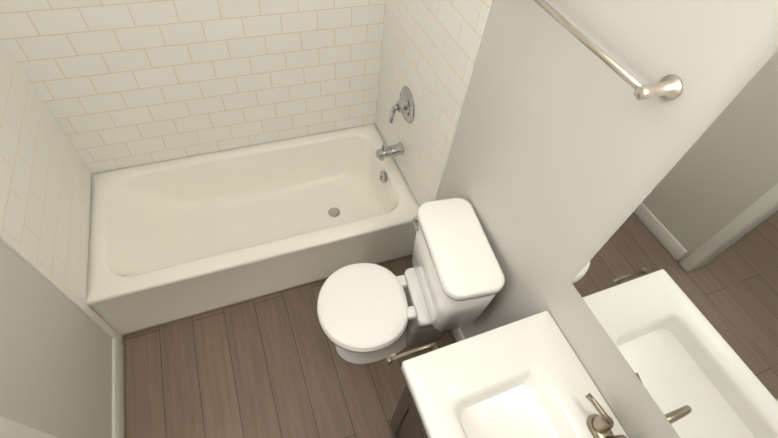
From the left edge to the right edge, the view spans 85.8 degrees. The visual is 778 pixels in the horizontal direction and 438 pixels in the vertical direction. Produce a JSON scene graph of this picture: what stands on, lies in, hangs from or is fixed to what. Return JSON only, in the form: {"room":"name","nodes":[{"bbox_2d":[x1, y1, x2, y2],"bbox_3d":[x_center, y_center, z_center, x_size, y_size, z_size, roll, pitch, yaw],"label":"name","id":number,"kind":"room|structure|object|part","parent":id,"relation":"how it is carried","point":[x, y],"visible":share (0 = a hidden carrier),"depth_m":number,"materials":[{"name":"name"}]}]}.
{"room":"bathroom","nodes":[
{"label":"bathroom","id":0,"kind":"room"},
{"bbox_2d":[0,240,117,437],"bbox_3d":[-1.260,-0.176,1.115,0.120,2.290,1.370,-14,56,-16],"label":"wall","id":1,"kind":"structure","parent":0,"point":[55,362],"depth_m":1.38,"materials":[{"name":"grey paint"}]},
{"bbox_2d":[0,416,58,437],"bbox_3d":[-0.973,0.388,0.871,0.015,2.045,0.062,-14,56,-16],"label":"door frame","id":2,"kind":"structure","parent":1,"relation":"attached to","point":[10,428],"depth_m":1.12,"materials":[{"name":"white"}]},
{"bbox_2d":[0,40,91,312],"bbox_3d":[-1.283,-0.511,1.143,0.008,1.932,0.798,-14,56,-16],"label":"tiled wall","id":3,"kind":"structure","parent":1,"relation":"attached to","point":[45,185],"depth_m":1.59,"materials":[{"name":"white tile"}]},
{"bbox_2d":[84,304,121,343],"bbox_3d":[-1.252,0.470,1.843,0.008,0.358,0.041,-14,56,-16],"label":"wall tile strip","id":4,"kind":"object","parent":1,"relation":"attached to","point":[99,321],"visible":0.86,"depth_m":1.82,"materials":[{"name":"white tile"}]},
{"bbox_2d":[112,338,123,437],"bbox_3d":[-1.167,0.752,1.803,0.013,0.095,0.488,-14,56,-16],"label":"baseboard","id":5,"kind":"structure","parent":1,"relation":"attached to","point":[117,395],"depth_m":1.80,"materials":[{"name":"white"}]},
{"bbox_2d":[92,123,374,173],"bbox_3d":[-0.748,-0.937,1.756,1.788,2.290,0.120,-14,56,-16],"label":"wall","id":6,"kind":"structure","parent":0,"point":[227,149],"depth_m":2.31,"materials":[{"name":"grey paint"}]},
{"bbox_2d":[0,0,385,172],"bbox_3d":[-0.710,-0.996,1.579,1.548,1.932,0.008,-14,56,-16],"label":"tiled wall","id":7,"kind":"structure","parent":6,"relation":"attached to","point":[117,84],"depth_m":1.93,"materials":[{"name":"white tile"}]},
{"bbox_2d":[122,255,456,437],"bbox_3d":[-0.955,1.096,1.662,3.168,0.060,4.570,-14,56,-16],"label":"floor","id":8,"kind":"structure","parent":0,"point":[275,365],"depth_m":1.94,"materials":[{"name":"brown wood"}]},
{"bbox_2d":[86,123,418,335],"bbox_3d":[-0.678,-0.015,2.280,1.544,0.356,0.760,-14,56,-16],"label":"bathtub","id":9,"kind":"object","parent":8,"relation":"on","point":[173,240],"visible":0.88,"depth_m":2.22,"materials":[{"name":"white ceramic"}]},
{"bbox_2d":[317,198,504,364],"bbox_3d":[0.034,0.357,1.796,0.670,0.800,0.465,-14,56,-16],"label":"toilet","id":10,"kind":"object","parent":8,"relation":"on","point":[452,278],"visible":0.98,"depth_m":1.66,"materials":[{"name":"white ceramic"}]},
{"bbox_3d":[-0.109,0.365,1.759,0.379,0.016,0.393,-14,56,-16],"label":"seat","id":11,"kind":"part","parent":10,"relation":"part of","materials":[{"name":"white plastic"}]},
{"bbox_3d":[-0.095,0.354,1.753,0.404,0.046,0.389,-14,56,-16],"label":"seat lid","id":12,"kind":"part","parent":10,"relation":"part of","materials":[{"name":"white plastic"}]},
{"bbox_3d":[0.109,0.016,1.652,0.034,0.031,0.064,-14,56,-16],"label":"flush handle","id":13,"kind":"part","parent":10,"relation":"part of","materials":[{"name":"silver metal"}]},
{"bbox_3d":[0.244,0.209,1.693,0.238,0.324,0.412,-14,56,-16],"label":"tank","id":14,"kind":"part","parent":10,"relation":"part of","materials":[{"name":"white ceramic"}]},
{"bbox_3d":[0.257,0.097,1.545,0.260,0.047,0.431,-14,56,-16],"label":"tank lid","id":15,"kind":"part","parent":10,"relation":"part of","materials":[{"name":"white ceramic"}]},
{"bbox_2d":[386,310,628,437],"bbox_3d":[0.358,0.860,1.371,0.534,0.922,0.838,-14,56,-16],"label":"bathroom vanity","id":16,"kind":"object","parent":8,"relation":"on","point":[528,377],"visible":1,"depth_m":1.20,"materials":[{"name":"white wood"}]},
{"bbox_3d":[0.084,0.433,1.308,0.184,0.042,0.063,-14,56,-16],"label":"paper holder arm","id":17,"kind":"part","parent":16,"relation":"part of"},
{"bbox_2d":[581,392,628,437],"bbox_3d":[0.547,0.590,1.068,0.144,0.082,0.256,-14,56,-16],"label":"faucet","id":18,"kind":"object","parent":16,"relation":"on","point":[595,422],"depth_m":1.12,"materials":[{"name":"silver metal"}]},
{"bbox_2d":[437,0,777,437],"bbox_3d":[0.484,-0.151,1.294,0.120,2.290,2.450,-14,56,-16],"label":"wall","id":19,"kind":"structure","parent":0,"point":[568,150],"depth_m":1.09,"materials":[{"name":"grey paint"}]},
{"bbox_2d":[376,0,491,205],"bbox_3d":[0.150,-0.868,1.579,0.008,1.932,0.798,-14,56,-16],"label":"tiled wall","id":20,"kind":"structure","parent":19,"relation":"attached to","point":[430,49],"depth_m":1.79,"materials":[{"name":"white tile"}]},
{"bbox_2d":[375,142,403,160],"bbox_3d":[0.000,-0.359,2.225,0.147,0.095,0.072,-14,56,-16],"label":"tub spout","id":21,"kind":"object","parent":20,"relation":"attached to","point":[383,152],"visible":1,"depth_m":2.21,"materials":[{"name":"silver metal"}]},
{"bbox_2d":[388,86,414,122],"bbox_3d":[0.050,-0.539,2.015,0.086,0.184,0.176,-14,56,-16],"label":"shower valve","id":22,"kind":"object","parent":20,"relation":"attached to","point":[404,105],"visible":1,"depth_m":1.99,"materials":[{"name":"silver metal"}]},
{"bbox_2d":[451,327,464,341],"bbox_3d":[0.305,0.489,2.172,0.013,0.095,0.733,-14,56,-16],"label":"baseboard","id":23,"kind":"structure","parent":19,"relation":"attached to","point":[458,334],"depth_m":2.09,"materials":[{"name":"white"}]},
{"bbox_2d":[534,0,682,100],"bbox_3d":[0.416,-0.431,0.928,0.085,0.047,0.541,-14,56,-16],"label":"towel rail","id":24,"kind":"object","parent":19,"relation":"attached to","point":[668,87],"visible":1,"depth_m":0.81,"materials":[{"name":"silver metal"}]},
{"bbox_2d":[571,50,777,437],"bbox_3d":[0.696,0.194,0.621,0.025,0.946,0.788,-14,56,-16],"label":"mirror","id":25,"kind":"object","parent":19,"relation":"attached to","point":[674,281],"visible":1,"depth_m":0.82,"materials":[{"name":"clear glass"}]}
]}

